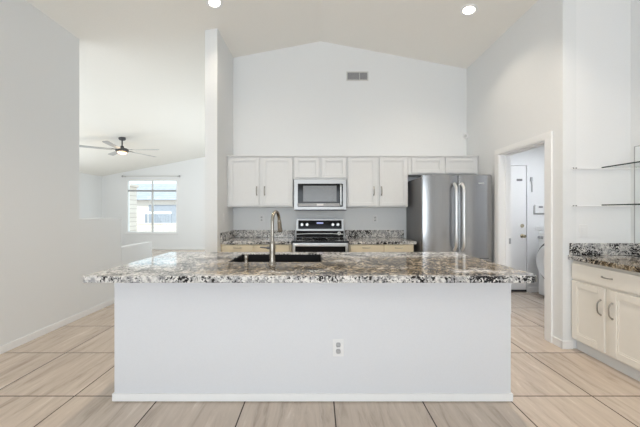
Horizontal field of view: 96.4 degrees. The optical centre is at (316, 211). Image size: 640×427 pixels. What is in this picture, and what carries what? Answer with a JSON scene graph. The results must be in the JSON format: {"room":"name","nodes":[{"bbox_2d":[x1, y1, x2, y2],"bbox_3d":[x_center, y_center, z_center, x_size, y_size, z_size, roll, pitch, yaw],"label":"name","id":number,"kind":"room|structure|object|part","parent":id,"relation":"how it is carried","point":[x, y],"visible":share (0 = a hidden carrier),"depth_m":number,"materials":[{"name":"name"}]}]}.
{"room":"kitchen","nodes":[
{"label":"kitchen","id":0,"kind":"room"},
{"bbox_2d":[0,0,151,345],"bbox_3d":[-2.965,-0.429,0.515,0.130,3.458,9.030,0,0,0],"label":"wall","id":1,"kind":"structure","parent":0,"point":[39,58],"depth_m":3.02,"materials":[{"name":"paint"}]},
{"bbox_2d":[0,298,113,353],"bbox_3d":[-2.893,1.265,0.565,0.014,0.070,8.930,0,0,0],"label":"baseboard","id":2,"kind":"structure","parent":1,"relation":"attached to","point":[41,332],"depth_m":3.10,"materials":[{"name":"white paint"}]},
{"bbox_2d":[79,173,101,218],"bbox_3d":[-7.535,0.015,5.915,0.130,2.569,8.030,0,0,0],"label":"wall","id":3,"kind":"structure","parent":0,"point":[90,186],"depth_m":9.43,"materials":[{"name":"paint"}]},
{"bbox_2d":[102,157,204,246],"bbox_3d":[-4.450,-0.581,9.995,6.300,3.762,0.130,0,0,0],"label":"wall","id":4,"kind":"structure","parent":0,"point":[191,181],"depth_m":9.93,"materials":[{"name":"paint"}]},
{"bbox_2d":[121,175,179,176],"bbox_3d":[-5.730,-1.235,9.881,2.025,0.068,0.088,0,0,0],"label":"curtain rod","id":5,"kind":"object","parent":4,"relation":"attached to","point":[122,175],"visible":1,"depth_m":9.87,"materials":[{"name":"metal"}]},
{"bbox_3d":[-5.730,-1.235,9.870,1.920,0.020,0.020,0,0,0],"label":"rod","id":6,"kind":"part","parent":5,"relation":"part of","materials":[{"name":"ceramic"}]},
{"bbox_2d":[124,179,178,233],"bbox_3d":[-5.730,-0.185,9.955,1.860,1.890,0.150,0,0,0],"label":"window","id":7,"kind":"structure","parent":4,"relation":"in","point":[128,190],"depth_m":9.93,"materials":[{"name":"white paint"}]},
{"bbox_3d":[-5.730,0.745,9.905,1.860,0.030,0.050,0,0,0],"label":"sill","id":8,"kind":"part","parent":7,"relation":"part of","materials":[{"name":"white paint"}]},
{"bbox_2d":[152,247,204,248],"bbox_3d":[-4.470,1.260,9.922,6.000,0.080,0.015,0,0,0],"label":"baseboard","id":9,"kind":"structure","parent":4,"relation":"attached to","point":[152,247],"depth_m":9.92,"materials":[{"name":"white paint"}]},
{"bbox_2d":[205,28,232,251],"bbox_3d":[-1.389,-0.580,4.110,0.162,3.760,0.720,0,0,0],"label":"wall pillar","id":10,"kind":"structure","parent":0,"point":[218,58],"depth_m":3.76,"materials":[{"name":"paint"}]},
{"bbox_2d":[26,0,537,175],"bbox_3d":[-1.600,-1.993,3.050,12.200,1.594,14.100,0,0,0],"label":"ceiling","id":11,"kind":"structure","parent":0,"point":[142,62],"depth_m":3.98,"materials":[{"name":"paint"}]},
{"bbox_2d":[79,137,158,156],"bbox_3d":[-4.598,-1.585,6.826,1.675,0.401,1.725,0,0,0],"label":"ceiling fan","id":12,"kind":"object","parent":11,"relation":"hanging from","point":[121,150],"visible":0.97,"depth_m":6.74,"materials":[{"name":"grey metal"}]},
{"bbox_3d":[-5.123,-1.479,6.544,0.700,0.029,0.126,0,0,-33],"label":"blade","id":13,"kind":"part","parent":12,"relation":"part of","materials":[{"name":"silver metal"}]},
{"bbox_3d":[-4.521,-1.479,6.308,0.126,0.029,0.700,0,0,-15],"label":"blade","id":14,"kind":"part","parent":12,"relation":"part of","materials":[{"name":"silver metal"}]},
{"bbox_2d":[206,0,222,8],"bbox_3d":[-1.190,-2.430,3.320,0.188,0.041,0.191,0,0,5],"label":"recessed light","id":15,"kind":"object","parent":11,"relation":"in","point":[215,4],"visible":1,"depth_m":3.33,"materials":[{"name":"white paint"}]},
{"bbox_2d":[460,4,477,15],"bbox_3d":[1.765,-2.344,3.320,0.188,0.041,0.191,0,0,5],"label":"recessed light","id":16,"kind":"object","parent":11,"relation":"in","point":[469,9],"visible":1,"depth_m":3.31,"materials":[{"name":"white paint"}]},
{"bbox_2d":[0,249,639,426],"bbox_3d":[-1.600,1.360,3.050,12.200,0.120,14.100,0,0,0],"label":"floor","id":17,"kind":"structure","parent":0,"point":[63,376],"depth_m":1.95,"materials":[{"name":"tile"}]},
{"bbox_2d":[221,244,291,251],"bbox_3d":[-0.826,0.871,4.154,0.961,0.859,0.624,0,0,0],"label":"base cabinet","id":18,"kind":"object","parent":17,"relation":"on","point":[224,247],"visible":0.21,"depth_m":3.87,"materials":[{"name":"beige paint"}]},
{"bbox_3d":[-1.078,0.526,3.881,0.414,0.147,0.019,0,0,0],"label":"drawer","id":19,"kind":"part","parent":18,"relation":"part of","materials":[{"name":"beige paint"}]},
{"bbox_2d":[220,230,294,243],"bbox_3d":[-0.825,0.359,4.167,0.964,0.159,0.604,0,0,0],"label":"countertop","id":20,"kind":"structure","parent":18,"relation":"on","point":[233,236],"depth_m":4.31,"materials":[{"name":"stone"}]},
{"bbox_3d":[-0.608,0.526,3.881,0.467,0.147,0.019,0,0,0],"label":"drawer","id":21,"kind":"part","parent":18,"relation":"part of","materials":[{"name":"beige paint"}]},
{"bbox_2d":[112,283,512,400],"bbox_3d":[-0.030,0.872,2.375,2.738,0.857,0.850,0,0,0],"label":"kitchen island","id":22,"kind":"object","parent":17,"relation":"on","point":[173,341],"visible":0.8,"depth_m":1.96,"materials":[{"name":"paint"}]},
{"bbox_2d":[83,252,536,282],"bbox_3d":[-0.035,0.421,2.320,2.874,0.042,1.080,0,0,0],"label":"island countertop","id":23,"kind":"structure","parent":22,"relation":"on","point":[170,267],"depth_m":1.96,"materials":[{"name":"stone"}]},
{"bbox_2d":[244,254,248,264],"bbox_3d":[-0.540,0.362,2.203,0.040,0.075,0.076,0,0,0],"label":"soap dispenser","id":24,"kind":"object","parent":23,"relation":"on","point":[246,255],"visible":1,"depth_m":2.17,"materials":[{"name":"silver metal"}]},
{"bbox_2d":[260,210,281,264],"bbox_3d":[-0.326,0.192,2.250,0.111,0.415,0.243,0,0,31],"label":"kitchen faucet","id":25,"kind":"object","parent":23,"relation":"on","point":[271,247],"visible":1,"depth_m":2.17,"materials":[{"name":"silver metal"}]},
{"bbox_3d":[-0.325,0.107,2.256,0.025,0.245,0.180,0,0,12],"label":"spout","id":26,"kind":"part","parent":25,"relation":"part of","materials":[{"name":"silver metal"}]},
{"bbox_2d":[230,254,321,261],"bbox_3d":[-0.338,0.543,2.513,0.755,0.274,0.450,0,0,0],"label":"sink","id":27,"kind":"object","parent":23,"relation":"in","point":[252,257],"visible":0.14,"depth_m":2.73,"materials":[{"name":"black"}]},
{"bbox_3d":[-0.030,1.266,2.375,2.738,0.053,0.850,0,0,0],"label":"baseboard","id":28,"kind":"part","parent":22,"relation":"part of","materials":[{"name":"white paint"}]},
{"bbox_2d":[333,339,343,355],"bbox_3d":[0.145,0.928,1.954,0.076,0.120,0.013,0,0,0],"label":"wall outlet","id":29,"kind":"object","parent":22,"relation":"attached to","point":[338,344],"visible":1,"depth_m":1.95,"materials":[{"name":"white plastic"}]},
{"bbox_2d":[292,219,348,251],"bbox_3d":[0.045,0.690,4.102,0.756,1.160,0.676,0,0,0],"label":"range","id":30,"kind":"object","parent":17,"relation":"on","point":[312,235],"visible":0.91,"depth_m":4.35,"materials":[{"name":"silver metal"}]},
{"bbox_3d":[0.039,0.440,3.788,0.692,0.026,0.047,0,0,0],"label":"oven handle","id":31,"kind":"part","parent":30,"relation":"part of","materials":[{"name":"metal"}]},
{"bbox_3d":[0.045,0.333,4.350,0.711,0.024,0.022,0,0,0],"label":"vent trim","id":32,"kind":"part","parent":30,"relation":"part of","materials":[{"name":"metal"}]},
{"bbox_3d":[0.045,0.743,3.825,0.744,0.655,0.030,0,0,0],"label":"oven door","id":33,"kind":"part","parent":30,"relation":"part of","materials":[{"name":"metal"}]},
{"bbox_3d":[0.045,0.337,4.368,0.720,0.098,0.026,0,0,0],"label":"panel","id":34,"kind":"part","parent":30,"relation":"part of","materials":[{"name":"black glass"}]},
{"bbox_3d":[0.045,0.193,4.380,0.664,0.130,0.025,0,0,0],"label":"control panel","id":35,"kind":"part","parent":30,"relation":"part of","materials":[{"name":"black glass"}]},
{"bbox_2d":[292,237,348,241],"bbox_3d":[0.045,0.397,4.095,0.756,0.017,0.580,0,0,0],"label":"cooktop","id":36,"kind":"object","parent":30,"relation":"in","point":[297,239],"depth_m":4.03,"materials":[{"name":"black glass"}]},
{"bbox_2d":[348,244,413,251],"bbox_3d":[0.875,0.871,4.154,0.879,0.859,0.624,0,0,0],"label":"base cabinet","id":37,"kind":"object","parent":17,"relation":"on","point":[351,247],"visible":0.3,"depth_m":3.87,"materials":[{"name":"beige paint"}]},
{"bbox_3d":[0.669,0.526,3.881,0.430,0.147,0.019,0,0,0],"label":"drawer","id":38,"kind":"part","parent":37,"relation":"part of","materials":[{"name":"beige paint"}]},
{"bbox_2d":[345,230,416,243],"bbox_3d":[0.892,0.359,4.167,0.916,0.159,0.604,0,0,0],"label":"countertop","id":39,"kind":"structure","parent":37,"relation":"on","point":[353,236],"depth_m":4.45,"materials":[{"name":"stone"}]},
{"bbox_3d":[1.107,0.526,3.881,0.386,0.147,0.019,0,0,0],"label":"drawer","id":40,"kind":"part","parent":37,"relation":"part of","materials":[{"name":"beige paint"}]},
{"bbox_2d":[406,175,491,261],"bbox_3d":[1.837,0.405,4.039,0.907,1.790,0.802,0,0,0],"label":"refrigerator","id":41,"kind":"object","parent":17,"relation":"on","point":[445,213],"visible":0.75,"depth_m":3.73,"materials":[{"name":"metal"}]},
{"bbox_3d":[1.614,0.060,3.754,0.462,1.080,0.068,0,0,0],"label":"door","id":42,"kind":"part","parent":41,"relation":"part of","materials":[{"name":"metal"}]},
{"bbox_3d":[1.784,0.065,3.684,0.038,0.895,0.092,0,0,0],"label":"handle","id":43,"kind":"part","parent":41,"relation":"part of","materials":[{"name":"metal"}]},
{"bbox_3d":[1.881,0.065,3.684,0.038,0.895,0.092,0,0,0],"label":"handle","id":44,"kind":"part","parent":41,"relation":"part of","materials":[{"name":"metal"}]},
{"bbox_3d":[2.071,0.060,3.754,0.438,1.080,0.068,0,0,0],"label":"door","id":45,"kind":"part","parent":41,"relation":"part of","materials":[{"name":"metal"}]},
{"bbox_2d":[536,232,543,295],"bbox_3d":[3.780,0.805,4.140,0.840,0.990,0.660,0,0,0],"label":"washing machine","id":46,"kind":"object","parent":17,"relation":"on","point":[540,255],"visible":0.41,"depth_m":4.36,"materials":[{"name":"white metal"}]},
{"bbox_3d":[3.395,0.740,4.140,0.070,0.540,0.540,0,0,0],"label":"door","id":47,"kind":"part","parent":46,"relation":"part of","materials":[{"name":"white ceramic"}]},
{"bbox_2d":[572,260,639,381],"bbox_3d":[2.679,0.876,2.380,0.613,0.848,0.680,0,0,0],"label":"bar cabinet","id":48,"kind":"object","parent":17,"relation":"on","point":[605,300],"visible":0.99,"depth_m":2.38,"materials":[{"name":"beige paint"}]},
{"bbox_3d":[2.420,0.915,2.555,0.020,0.540,0.306,0,0,0],"label":"door","id":49,"kind":"part","parent":48,"relation":"part of","materials":[{"name":"beige paint"}]},
{"bbox_3d":[2.394,0.810,2.428,0.042,0.143,0.016,0,0,0],"label":"handle","id":50,"kind":"part","parent":48,"relation":"part of","materials":[{"name":"grey metal"}]},
{"bbox_2d":[568,243,639,272],"bbox_3d":[2.687,0.373,2.381,0.604,0.156,0.683,0,0,0],"label":"countertop","id":51,"kind":"structure","parent":48,"relation":"on","point":[624,256],"depth_m":2.70,"materials":[{"name":"stone"}]},
{"bbox_3d":[2.420,0.551,2.380,0.020,0.147,0.656,0,0,0],"label":"drawer","id":52,"kind":"part","parent":48,"relation":"part of","materials":[{"name":"beige paint"}]},
{"bbox_3d":[2.394,0.810,2.332,0.042,0.143,0.016,0,0,0],"label":"handle","id":53,"kind":"part","parent":48,"relation":"part of","materials":[{"name":"grey metal"}]},
{"bbox_3d":[2.420,0.915,2.205,0.020,0.540,0.306,0,0,0],"label":"door","id":54,"kind":"part","parent":48,"relation":"part of","materials":[{"name":"beige paint"}]},
{"bbox_2d":[233,41,466,237],"bbox_3d":[0.500,-0.710,4.535,3.940,4.020,0.130,0,0,0],"label":"wall","id":55,"kind":"structure","parent":0,"point":[295,100],"depth_m":4.47,"materials":[{"name":"paint"}]},
{"bbox_2d":[227,155,293,206],"bbox_3d":[-0.826,-0.445,4.283,0.961,0.746,0.366,0,0,0],"label":"upper cabinet","id":56,"kind":"object","parent":55,"relation":"attached to","point":[252,180],"visible":0.99,"depth_m":4.14,"materials":[{"name":"white paint"}]},
{"bbox_3d":[-1.057,-0.439,4.145,0.436,0.698,0.024,0,0,0],"label":"door","id":57,"kind":"part","parent":56,"relation":"part of","materials":[{"name":"white paint"}]},
{"bbox_3d":[-0.826,-0.808,4.143,0.961,0.020,0.028,0,0,0],"label":"moulding","id":58,"kind":"part","parent":56,"relation":"part of","materials":[{"name":"white paint"}]},
{"bbox_3d":[-0.574,-0.439,4.145,0.433,0.698,0.024,0,0,0],"label":"door","id":59,"kind":"part","parent":56,"relation":"part of","materials":[{"name":"white paint"}]},
{"bbox_2d":[259,215,263,222],"bbox_3d":[-0.865,0.105,4.463,0.076,0.120,0.013,0,0,0],"label":"wall outlet","id":60,"kind":"object","parent":55,"relation":"attached to","point":[261,217],"visible":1,"depth_m":4.46,"materials":[{"name":"white plastic"}]},
{"bbox_2d":[293,155,346,178],"bbox_3d":[0.045,-0.648,4.298,0.777,0.340,0.337,0,0,0],"label":"upper cabinet","id":61,"kind":"object","parent":55,"relation":"attached to","point":[304,166],"visible":0.98,"depth_m":4.14,"materials":[{"name":"white paint"}]},
{"bbox_3d":[-0.147,-0.642,4.145,0.352,0.292,0.024,0,0,0],"label":"door","id":62,"kind":"part","parent":61,"relation":"part of","materials":[{"name":"white paint"}]},
{"bbox_3d":[0.045,-0.808,4.143,0.777,0.020,0.028,0,0,0],"label":"moulding","id":63,"kind":"part","parent":61,"relation":"part of","materials":[{"name":"white paint"}]},
{"bbox_2d":[294,179,346,210],"bbox_3d":[0.046,-0.246,4.260,0.756,0.452,0.421,0,0,0],"label":"microwave","id":64,"kind":"object","parent":61,"relation":"attached to","point":[309,194],"visible":1,"depth_m":4.10,"materials":[{"name":"metal"}]},
{"bbox_3d":[0.339,-0.242,4.077,0.022,0.320,0.055,0,0,0],"label":"handle","id":65,"kind":"part","parent":64,"relation":"part of","materials":[{"name":"metal"}]},
{"bbox_3d":[0.244,-0.642,4.145,0.349,0.292,0.024,0,0,0],"label":"door","id":66,"kind":"part","parent":61,"relation":"part of","materials":[{"name":"white paint"}]},
{"bbox_2d":[346,71,367,80],"bbox_3d":[0.630,-2.120,4.465,0.344,0.146,0.011,0,0,0],"label":"air vent","id":67,"kind":"object","parent":55,"relation":"in","point":[350,75],"visible":1,"depth_m":4.46,"materials":[{"name":"metal"}]},
{"bbox_2d":[373,215,376,222],"bbox_3d":[0.905,0.110,4.463,0.076,0.120,0.013,0,0,0],"label":"wall outlet","id":68,"kind":"object","parent":55,"relation":"attached to","point":[374,216],"visible":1,"depth_m":4.46,"materials":[{"name":"white plastic"}]},
{"bbox_2d":[347,155,407,206],"bbox_3d":[0.878,-0.445,4.283,0.885,0.746,0.366,0,0,0],"label":"upper cabinet","id":69,"kind":"object","parent":55,"relation":"attached to","point":[372,180],"visible":0.99,"depth_m":4.14,"materials":[{"name":"white paint"}]},
{"bbox_3d":[0.655,-0.439,4.145,0.404,0.698,0.024,0,0,0],"label":"door","id":70,"kind":"part","parent":69,"relation":"part of","materials":[{"name":"white paint"}]},
{"bbox_3d":[0.878,-0.808,4.143,0.885,0.020,0.028,0,0,0],"label":"moulding","id":71,"kind":"part","parent":69,"relation":"part of","materials":[{"name":"white paint"}]},
{"bbox_3d":[1.103,-0.439,4.145,0.398,0.698,0.024,0,0,0],"label":"door","id":72,"kind":"part","parent":69,"relation":"part of","materials":[{"name":"white paint"}]},
{"bbox_2d":[408,155,478,176],"bbox_3d":[1.831,-0.680,4.298,1.015,0.276,0.337,0,0,0],"label":"upper cabinet","id":73,"kind":"object","parent":55,"relation":"attached to","point":[418,165],"visible":0.98,"depth_m":4.14,"materials":[{"name":"white paint"}]},
{"bbox_3d":[1.599,-0.674,4.145,0.448,0.228,0.024,0,0,0],"label":"door","id":74,"kind":"part","parent":73,"relation":"part of","materials":[{"name":"white paint"}]},
{"bbox_3d":[1.831,-0.808,4.143,1.015,0.020,0.028,0,0,0],"label":"moulding","id":75,"kind":"part","parent":73,"relation":"part of","materials":[{"name":"white paint"}]},
{"bbox_3d":[2.086,-0.674,4.145,0.445,0.228,0.024,0,0,0],"label":"door","id":76,"kind":"part","parent":73,"relation":"part of","materials":[{"name":"white paint"}]},
{"bbox_2d":[467,0,575,347],"bbox_3d":[2.405,-0.483,3.597,0.130,3.567,1.746,0,0,0],"label":"wall","id":77,"kind":"structure","parent":0,"point":[522,87],"depth_m":2.97,"materials":[{"name":"paint"}]},
{"bbox_2d":[495,131,552,342],"bbox_3d":[2.397,0.247,3.285,0.157,2.105,0.900,0,0,0],"label":"door frame","id":78,"kind":"structure","parent":77,"relation":"attached to","point":[502,155],"depth_m":3.31,"materials":[{"name":"white paint"}]},
{"bbox_2d":[552,336,572,348],"bbox_3d":[2.378,1.262,2.772,0.104,0.075,0.125,0,0,0],"label":"baseboard","id":79,"kind":"structure","parent":77,"relation":"attached to","point":[562,344],"depth_m":2.71,"materials":[{"name":"white paint"}]},
{"bbox_2d":[511,146,543,291],"bbox_3d":[3.370,0.050,4.700,2.060,2.500,0.100,0,0,0],"label":"wall","id":80,"kind":"structure","parent":0,"point":[533,159],"depth_m":4.65,"materials":[{"name":"paint"}]},
{"bbox_2d":[511,166,526,291],"bbox_3d":[3.007,0.270,4.644,0.815,2.060,0.111,0,0,0],"label":"door","id":81,"kind":"structure","parent":80,"relation":"in","point":[518,173],"depth_m":4.66,"materials":[{"name":"white paint"}]},
{"bbox_2d":[530,177,532,191],"bbox_3d":[3.476,-0.445,4.640,0.038,0.240,0.020,0,0,0],"label":"guard","id":82,"kind":"object","parent":80,"relation":"attached to","point":[531,178],"visible":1,"depth_m":4.63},
{"bbox_2d":[529,287,538,291],"bbox_3d":[3.870,1.260,4.643,0.860,0.080,0.014,0,0,0],"label":"baseboard","id":83,"kind":"structure","parent":80,"relation":"attached to","point":[531,289],"depth_m":4.64,"materials":[{"name":"white paint"}]},
{"bbox_2d":[533,204,543,213],"bbox_3d":[3.612,-0.041,4.634,0.196,0.162,0.032,0,0,0],"label":"alarm keypad","id":84,"kind":"object","parent":80,"relation":"attached to","point":[537,208],"visible":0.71,"depth_m":4.62,"materials":[{"name":"white plastic"}]},
{"bbox_2d":[576,0,630,347],"bbox_3d":[2.790,-0.481,2.782,0.640,3.562,0.116,0,0,0],"label":"wall","id":85,"kind":"structure","parent":0,"point":[603,27],"depth_m":2.72,"materials":[{"name":"paint"}]},
{"bbox_2d":[571,167,630,168],"bbox_3d":[2.700,-0.414,2.714,0.560,0.015,0.016,0,0,0],"label":"shelf rail","id":86,"kind":"object","parent":85,"relation":"attached to","point":[573,167],"visible":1,"depth_m":2.71,"materials":[{"name":"white paint"}]},
{"bbox_2d":[602,161,639,167],"bbox_3d":[2.844,-0.422,2.385,0.277,0.011,0.670,0,0,0],"label":"glass shelf","id":87,"kind":"object","parent":86,"relation":"on","point":[631,164],"visible":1,"depth_m":2.58,"materials":[{"name":"clear glass"}]},
{"bbox_2d":[572,205,630,206],"bbox_3d":[2.700,-0.059,2.714,0.560,0.015,0.016,0,0,0],"label":"shelf rail","id":88,"kind":"object","parent":85,"relation":"attached to","point":[572,205],"visible":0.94,"depth_m":2.71,"materials":[{"name":"white paint"}]},
{"bbox_2d":[602,203,639,205],"bbox_3d":[2.844,-0.066,2.385,0.277,0.011,0.670,0,0,0],"label":"glass shelf","id":89,"kind":"object","parent":88,"relation":"on","point":[639,203],"visible":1,"depth_m":2.67,"materials":[{"name":"clear glass"}]},
{"bbox_2d":[631,0,639,243],"bbox_3d":[3.050,-0.422,-0.638,0.120,3.443,6.724,0,0,0],"label":"wall","id":90,"kind":"structure","parent":0,"point":[635,4],"depth_m":2.69,"materials":[{"name":"paint"}]},
{"bbox_2d":[634,145,639,243],"bbox_3d":[2.986,-0.161,2.370,0.008,0.910,0.641,0,0,0],"label":"wall mirror","id":91,"kind":"object","parent":90,"relation":"attached to","point":[636,148],"visible":1,"depth_m":2.66,"materials":[{"name":"white mirror"}]},
{"label":"outside","id":92,"kind":"structure","parent":0,"visible":0},
{"bbox_3d":[-15.000,1.550,50.050,90.000,0.200,79.900,0,0,0],"label":"ground","id":93,"kind":"structure","parent":92,"visible":0},
{"bbox_2d":[130,184,138,230],"bbox_3d":[-8.850,0.090,13.200,0.880,2.720,0.620,0,0,0],"label":"pillar","id":94,"kind":"structure","parent":93,"relation":"on","point":[133,195],"depth_m":13.20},
{"bbox_2d":[135,184,175,222],"bbox_3d":[-15.000,-1.000,35.000,19.200,4.900,9.400,0,0,0],"label":"house","id":95,"kind":"structure","parent":93,"relation":"on","point":[163,201],"depth_m":31.00,"materials":[{"name":"paint"}]},
{"bbox_3d":[-16.500,0.350,30.970,3.400,2.200,0.060,0,0,0],"label":"garage door","id":96,"kind":"part","parent":95,"relation":"part of","materials":[{"name":"white paint"}]},
{"bbox_2d":[137,223,175,230],"bbox_3d":[-10.000,1.100,19.500,18.000,0.700,0.260,0,0,0],"label":"wall","id":97,"kind":"structure","parent":93,"relation":"on","point":[140,226],"depth_m":19.40,"materials":[{"name":"white paint"}]},
{"bbox_2d":[145,212,171,222],"bbox_3d":[-12.200,0.710,22.000,2.040,1.480,0.100,0,0,0],"label":"gate","id":98,"kind":"object","parent":93,"relation":"on","point":[147,214],"visible":0.64,"depth_m":21.98,"materials":[{"name":"white paint"}]}
]}

